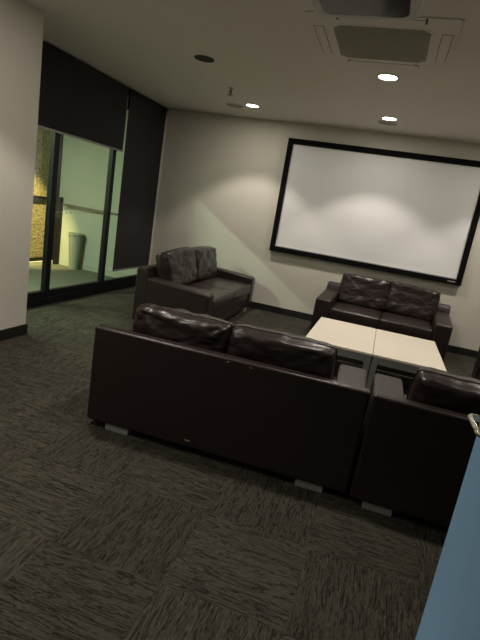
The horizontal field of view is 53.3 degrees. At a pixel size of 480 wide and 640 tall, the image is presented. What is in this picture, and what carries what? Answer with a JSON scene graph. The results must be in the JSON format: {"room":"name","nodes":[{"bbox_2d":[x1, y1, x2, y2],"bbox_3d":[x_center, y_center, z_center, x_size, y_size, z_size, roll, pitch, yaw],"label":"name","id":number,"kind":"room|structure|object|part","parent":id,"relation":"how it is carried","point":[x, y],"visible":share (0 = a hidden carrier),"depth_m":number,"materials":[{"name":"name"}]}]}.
{"room":"lounge","nodes":[
{"label":"lounge","id":0,"kind":"room"},
{"bbox_2d":[0,0,43,329],"bbox_3d":[-2.901,-0.808,1.819,0.737,2.700,5.136,13,14,15],"label":"wall","id":1,"kind":"structure","parent":0,"point":[21,21],"depth_m":3.88,"materials":[{"name":"paint"}]},
{"bbox_2d":[0,324,26,340],"bbox_3d":[-2.756,0.524,2.016,0.014,0.098,5.136,13,14,15],"label":"baseboard","id":2,"kind":"structure","parent":1,"relation":"attached to","point":[16,331],"depth_m":4.26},
{"bbox_2d":[27,88,167,307],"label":"window","id":3,"kind":"structure","parent":1,"relation":"in","point":[45,295],"depth_m":6.00,"materials":[{"name":"black metal"}]},
{"bbox_2d":[38,41,129,151],"bbox_3d":[-1.828,-2.393,5.137,0.060,0.790,2.230,13,14,15],"label":"roller blind","id":4,"kind":"object","parent":3,"relation":"attached to","point":[77,100],"visible":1,"depth_m":5.28,"materials":[{"name":"grey fabric"}]},
{"bbox_3d":[-1.880,-2.022,5.222,0.016,0.022,2.230,13,14,15],"label":"rail","id":5,"kind":"part","parent":4,"relation":"part of","materials":[{"name":"metal"}]},
{"bbox_3d":[-2.186,-1.744,7.799,1.630,0.063,0.096,13,14,15],"label":"handrail","id":6,"kind":"part","parent":3,"relation":"part of","materials":[{"name":"grey metal"}]},
{"bbox_2d":[112,89,167,270],"bbox_3d":[-1.438,-1.920,6.925,0.060,2.385,1.086,13,14,15],"label":"roller blind","id":7,"kind":"object","parent":3,"relation":"attached to","point":[146,117],"visible":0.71,"depth_m":6.84,"materials":[{"name":"grey fabric"}]},
{"bbox_3d":[-1.625,-0.779,7.166,0.016,0.022,1.035,13,14,15],"label":"rail","id":8,"kind":"part","parent":7,"relation":"part of","materials":[{"name":"metal"}]},
{"bbox_3d":[-1.257,-1.991,7.429,0.007,2.250,0.006,13,14,15],"label":"pull chain","id":9,"kind":"part","parent":7,"relation":"part of","materials":[{"name":"white plastic"}]},
{"bbox_2d":[30,127,50,257],"bbox_3d":[-3.713,-2.022,6.159,0.100,2.600,4.000,13,14,15],"label":"wall","id":10,"kind":"structure","parent":0,"point":[43,135],"depth_m":7.71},
{"bbox_2d":[29,134,63,261],"bbox_3d":[-3.642,-1.982,6.143,0.060,2.645,4.000,13,14,15],"label":"window","id":11,"kind":"structure","parent":10,"relation":"in","point":[61,135],"depth_m":7.91,"materials":[{"name":"black metal"}]},
{"bbox_2d":[28,264,114,291],"bbox_3d":[-3.095,-0.434,6.277,1.894,0.095,4.050,13,14,15],"label":"floor","id":12,"kind":"structure","parent":0,"point":[60,275],"depth_m":7.35,"materials":[{"name":"concrete"}]},
{"bbox_2d":[52,197,63,263],"bbox_3d":[-3.101,-1.514,8.131,0.075,1.135,0.095,13,14,15],"label":"post","id":13,"kind":"object","parent":12,"relation":"on","point":[59,200],"visible":1,"depth_m":8.10,"materials":[{"name":"black metal"}]},
{"bbox_2d":[68,232,83,269],"bbox_3d":[-2.764,-1.148,7.996,0.250,0.600,0.250,13,14,15],"label":"trash can","id":14,"kind":"object","parent":12,"relation":"on","point":[75,239],"visible":1,"depth_m":7.92,"materials":[{"name":"plastic"}]},
{"bbox_2d":[59,135,109,272],"bbox_3d":[-2.195,-2.118,7.865,1.814,2.705,0.150,13,14,15],"label":"wall","id":15,"kind":"structure","parent":0,"point":[84,168],"depth_m":7.93,"materials":[{"name":"white paint"}]},
{"bbox_2d":[29,260,52,265],"bbox_3d":[-3.839,-0.679,6.445,0.100,0.060,4.000,13,14,15],"label":"trim","id":16,"kind":"structure","parent":15,"relation":"attached to","point":[33,263],"depth_m":7.84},
{"bbox_2d":[105,110,136,277],"bbox_3d":[-1.749,-1.988,7.628,0.754,2.705,0.070,13,14,15],"label":"window","id":17,"kind":"structure","parent":15,"relation":"attached to","point":[119,155],"depth_m":7.75,"materials":[{"name":"clear glass"}]},
{"bbox_2d":[0,286,475,639],"bbox_3d":[0.376,0.939,2.899,7.006,0.100,8.542,13,14,15],"label":"floor","id":18,"kind":"structure","parent":0,"point":[105,534],"depth_m":2.19,"materials":[{"name":"carpet"}]},
{"bbox_2d":[132,246,254,319],"bbox_3d":[-0.469,-0.477,6.177,0.870,0.862,2.080,13,13,13],"label":"leather sofa","id":19,"kind":"object","parent":18,"relation":"on","point":[190,279],"visible":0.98,"depth_m":5.58,"materials":[{"name":"leather"}]},
{"bbox_3d":[-0.825,-0.467,6.280,0.150,0.598,2.080,13,14,13],"label":"frame","id":20,"kind":"part","parent":19,"relation":"part of","materials":[{"name":"brown leather"}]},
{"bbox_2d":[156,247,196,284],"bbox_3d":[-0.751,-0.632,5.779,0.225,0.453,0.858,-3,12,17],"label":"cushion","id":21,"kind":"object","parent":19,"relation":"on","point":[178,265],"depth_m":5.58,"materials":[{"name":"leather"}]},
{"bbox_3d":[-0.683,-0.168,5.298,0.740,0.488,0.190,13,14,13],"label":"arm","id":22,"kind":"part","parent":19,"relation":"part of","materials":[{"name":"brown leather"}]},
{"bbox_2d":[193,246,216,280],"bbox_3d":[-0.523,-0.784,6.584,0.221,0.456,0.846,2,10,15],"label":"cushion","id":23,"kind":"object","parent":19,"relation":"on","point":[205,256],"depth_m":6.46,"materials":[{"name":"leather"}]},
{"bbox_2d":[186,282,233,312],"bbox_3d":[-0.524,-0.301,5.777,0.711,0.168,0.850,13,14,13],"label":"seat cushion","id":24,"kind":"object","parent":19,"relation":"on","point":[223,298],"depth_m":5.81,"materials":[{"name":"leather"}]},
{"bbox_2d":[193,277,250,301],"bbox_3d":[-0.295,-0.453,6.581,0.711,0.168,0.850,13,14,13],"label":"seat cushion","id":25,"kind":"object","parent":19,"relation":"on","point":[241,287],"depth_m":6.50,"materials":[{"name":"leather"}]},
{"bbox_3d":[-0.174,-0.506,7.087,0.740,0.488,0.190,13,14,13],"label":"arm","id":26,"kind":"part","parent":19,"relation":"part of","materials":[{"name":"brown leather"}]},
{"bbox_2d":[87,303,369,492],"bbox_3d":[-0.015,0.359,3.114,1.612,0.792,0.881,13,13,13],"label":"leather sofa","id":27,"kind":"object","parent":18,"relation":"on","point":[263,398],"visible":1,"depth_m":2.71,"materials":[{"name":"leather"}]},
{"bbox_2d":[133,303,232,353],"bbox_3d":[-0.358,0.138,2.941,0.626,0.391,0.232,13,18,13],"label":"cushion","id":28,"kind":"object","parent":27,"relation":"on","point":[204,331],"depth_m":2.82,"materials":[{"name":"leather"}]},
{"bbox_2d":[226,324,335,379],"bbox_3d":[0.228,0.269,2.805,0.638,0.389,0.221,13,18,13],"label":"cushion","id":29,"kind":"object","parent":27,"relation":"on","point":[286,350],"depth_m":2.69,"materials":[{"name":"leather"}]},
{"bbox_3d":[0.664,0.583,3.037,0.190,0.503,0.750,13,13,13],"label":"arm","id":30,"kind":"part","parent":27,"relation":"part of","materials":[{"name":"brown leather"}]},
{"bbox_2d":[306,317,375,373],"bbox_3d":[0.990,0.330,4.764,0.602,0.420,1.140,13,14,15],"label":"coffee table","id":31,"kind":"object","parent":18,"relation":"on","point":[354,343],"visible":0.56,"depth_m":4.55,"materials":[{"name":"beige wood"}]},
{"bbox_3d":[0.960,0.507,4.806,0.594,0.050,1.132,13,14,15],"label":"foot rail","id":32,"kind":"part","parent":31,"relation":"part of","materials":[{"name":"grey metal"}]},
{"bbox_3d":[1.085,0.493,4.189,0.050,0.398,0.050,13,14,15],"label":"leg","id":33,"kind":"part","parent":31,"relation":"part of","materials":[{"name":"grey metal"}]},
{"bbox_2d":[310,273,452,360],"bbox_3d":[1.858,-0.091,6.248,1.645,0.831,0.882,14,14,17],"label":"leather sofa","id":34,"kind":"object","parent":18,"relation":"on","point":[395,307],"visible":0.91,"depth_m":6.18,"materials":[{"name":"leather"}]},
{"bbox_3d":[1.147,-0.135,6.424,0.200,0.498,0.752,14,14,17],"label":"arm","id":35,"kind":"part","parent":34,"relation":"part of","materials":[{"name":"brown leather"}]},
{"bbox_2d":[328,302,382,328],"bbox_3d":[1.532,-0.079,6.283,0.623,0.168,0.723,14,14,17],"label":"seat cushion","id":36,"kind":"object","parent":34,"relation":"on","point":[349,312],"depth_m":6.01,"materials":[{"name":"leather"}]},
{"bbox_2d":[338,274,390,310],"bbox_3d":[1.685,-0.379,6.491,0.666,0.422,0.224,13,4,17],"label":"cushion","id":37,"kind":"object","parent":34,"relation":"on","point":[371,293],"depth_m":6.39,"materials":[{"name":"leather"}]},
{"bbox_3d":[1.968,-0.079,6.605,1.645,0.598,0.150,14,14,17],"label":"frame","id":38,"kind":"part","parent":34,"relation":"part of","materials":[{"name":"brown leather"}]},
{"bbox_2d":[378,311,432,340],"bbox_3d":[2.111,0.060,6.102,0.623,0.168,0.723,14,14,17],"label":"seat cushion","id":39,"kind":"object","parent":34,"relation":"on","point":[391,321],"depth_m":5.83,"materials":[{"name":"leather"}]},
{"bbox_2d":[384,282,439,321],"bbox_3d":[2.264,-0.239,6.310,0.654,0.424,0.222,17,3,16],"label":"cushion","id":40,"kind":"object","parent":34,"relation":"on","point":[401,299],"depth_m":6.22,"materials":[{"name":"leather"}]},
{"bbox_3d":[2.491,0.189,6.002,0.200,0.498,0.752,14,14,17],"label":"arm","id":41,"kind":"part","parent":34,"relation":"part of","materials":[{"name":"brown leather"}]},
{"bbox_2d":[367,329,446,388],"bbox_3d":[1.560,0.461,4.610,0.602,0.420,1.140,13,14,15],"label":"coffee table","id":42,"kind":"object","parent":18,"relation":"on","point":[397,353],"visible":0.52,"depth_m":4.35,"materials":[{"name":"beige wood"}]},
{"bbox_3d":[1.143,0.506,4.173,0.050,0.398,0.050,13,14,15],"label":"leg","id":43,"kind":"part","parent":42,"relation":"part of","materials":[{"name":"grey metal"}]},
{"bbox_3d":[1.530,0.639,4.652,0.594,0.050,1.132,13,14,15],"label":"foot rail","id":44,"kind":"part","parent":42,"relation":"part of","materials":[{"name":"grey metal"}]},
{"bbox_2d":[350,367,479,527],"bbox_3d":[1.526,0.721,2.696,1.600,0.780,0.880,13,14,15],"label":"leather sofa","id":45,"kind":"object","parent":18,"relation":"on","point":[414,451],"visible":0.94,"depth_m":2.44,"materials":[{"name":"leather"}]},
{"bbox_3d":[0.870,0.636,2.961,0.190,0.503,0.750,13,14,15],"label":"arm","id":46,"kind":"part","parent":45,"relation":"part of","materials":[{"name":"brown leather"}]},
{"bbox_2d":[407,367,479,414],"bbox_3d":[1.194,0.499,2.532,0.606,0.377,0.223,15,22,15],"label":"cushion","id":47,"kind":"object","parent":45,"relation":"on","point":[431,386],"depth_m":2.45,"materials":[{"name":"leather"}]},
{"bbox_2d":[471,347,479,379],"bbox_3d":[2.717,0.535,4.235,0.880,0.818,1.600,13,14,15],"label":"leather sofa","id":48,"kind":"object","parent":18,"relation":"on","point":[476,370],"visible":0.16,"depth_m":4.99,"materials":[{"name":"leather"}]},
{"bbox_3d":[0.374,0.120,0.199,0.070,2.700,0.078,13,14,15],"label":"trim","id":49,"kind":"structure","parent":18,"relation":"on","visible":0},
{"bbox_2d":[415,413,479,639],"bbox_3d":[0.442,0.321,0.743,0.104,2.072,0.915,13,14,15],"label":"door","id":50,"kind":"structure","parent":49,"relation":"attached to","point":[452,608],"depth_m":1.08,"materials":[{"name":"blue paint"}]},
{"bbox_3d":[0.513,0.225,0.996,0.062,0.017,0.122,13,14,15],"label":"handle","id":51,"kind":"part","parent":50,"relation":"part of","materials":[{"name":"silver metal"}]},
{"bbox_2d":[27,0,479,143],"bbox_3d":[-0.024,-2.047,2.588,8.900,0.250,8.742,13,14,15],"label":"ceiling","id":52,"kind":"structure","parent":0,"point":[267,51],"depth_m":4.27,"materials":[{"name":"paint"}]},
{"bbox_2d":[194,55,213,62],"bbox_3d":[-0.326,-2.384,4.366,0.184,0.006,0.184,13,14,15],"label":"recessed light","id":53,"kind":"object","parent":52,"relation":"in","point":[202,58],"visible":1,"depth_m":4.36,"materials":[{"name":"black metal"}]},
{"bbox_2d":[225,103,244,108],"bbox_3d":[-0.064,-2.769,6.179,0.260,0.006,0.260,13,14,15],"label":"ceiling disc","id":54,"kind":"object","parent":52,"relation":"attached to","point":[234,105],"visible":1,"depth_m":6.17,"materials":[{"name":"paint"}]},
{"bbox_2d":[245,103,259,107],"bbox_3d":[0.156,-2.692,6.005,0.184,0.006,0.184,13,14,15],"label":"recessed light","id":55,"kind":"object","parent":52,"relation":"in","point":[247,104],"visible":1,"depth_m":6.00,"materials":[{"name":"white"}]},
{"bbox_2d":[310,0,423,20],"bbox_3d":[0.543,-1.481,1.959,0.470,0.370,0.350,13,14,15],"label":"projector","id":56,"kind":"object","parent":52,"relation":"hanging from","point":[393,10],"visible":1,"depth_m":2.03,"materials":[{"name":"white plastic"}]},
{"bbox_2d":[305,11,463,71],"bbox_3d":[0.987,-1.915,3.325,0.950,0.014,0.950,13,14,15],"label":"air conditioner","id":57,"kind":"object","parent":52,"relation":"attached to","point":[421,43],"visible":0.98,"depth_m":3.24,"materials":[{"name":"paint"}]},
{"bbox_2d":[330,23,434,63],"bbox_3d":[0.987,-1.913,3.326,0.664,0.003,0.656,13,14,15],"label":"grille","id":58,"kind":"object","parent":57,"relation":"attached to","point":[403,44],"depth_m":3.28,"materials":[{"name":"paint"}]},
{"bbox_2d":[377,73,398,80],"bbox_3d":[1.244,-2.042,4.025,0.184,0.006,0.184,13,14,15],"label":"recessed light","id":59,"kind":"object","parent":52,"relation":"in","point":[386,77],"visible":1,"depth_m":4.02,"materials":[{"name":"white"}]},
{"bbox_2d":[377,120,398,125],"bbox_3d":[1.772,-2.357,5.727,0.260,0.006,0.260,13,14,15],"label":"ceiling disc","id":60,"kind":"object","parent":52,"relation":"attached to","point":[382,122],"visible":1,"depth_m":5.71,"materials":[{"name":"paint"}]},
{"bbox_2d":[381,116,397,120],"bbox_3d":[1.715,-2.309,5.487,0.184,0.006,0.184,13,14,15],"label":"recessed light","id":61,"kind":"object","parent":52,"relation":"in","point":[387,118],"visible":1,"depth_m":5.48,"materials":[{"name":"white"}]},
{"bbox_2d":[150,108,479,350],"bbox_3d":[1.923,-1.149,6.654,6.986,2.700,0.150,13,14,15],"label":"wall","id":62,"kind":"structure","parent":0,"point":[221,175],"depth_m":7.04,"materials":[{"name":"paint"}]},
{"bbox_2d":[249,301,477,357],"bbox_3d":[1.746,0.128,6.856,6.866,0.098,0.014,13,14,15],"label":"baseboard","id":63,"kind":"structure","parent":62,"relation":"attached to","point":[453,349],"depth_m":7.10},
{"bbox_2d":[269,138,479,285],"bbox_3d":[1.805,-1.496,6.507,2.646,1.573,0.078,13,14,15],"label":"projection screen","id":64,"kind":"object","parent":62,"relation":"attached to","point":[416,215],"visible":1,"depth_m":6.47,"materials":[{"name":"fabric"}]}
]}

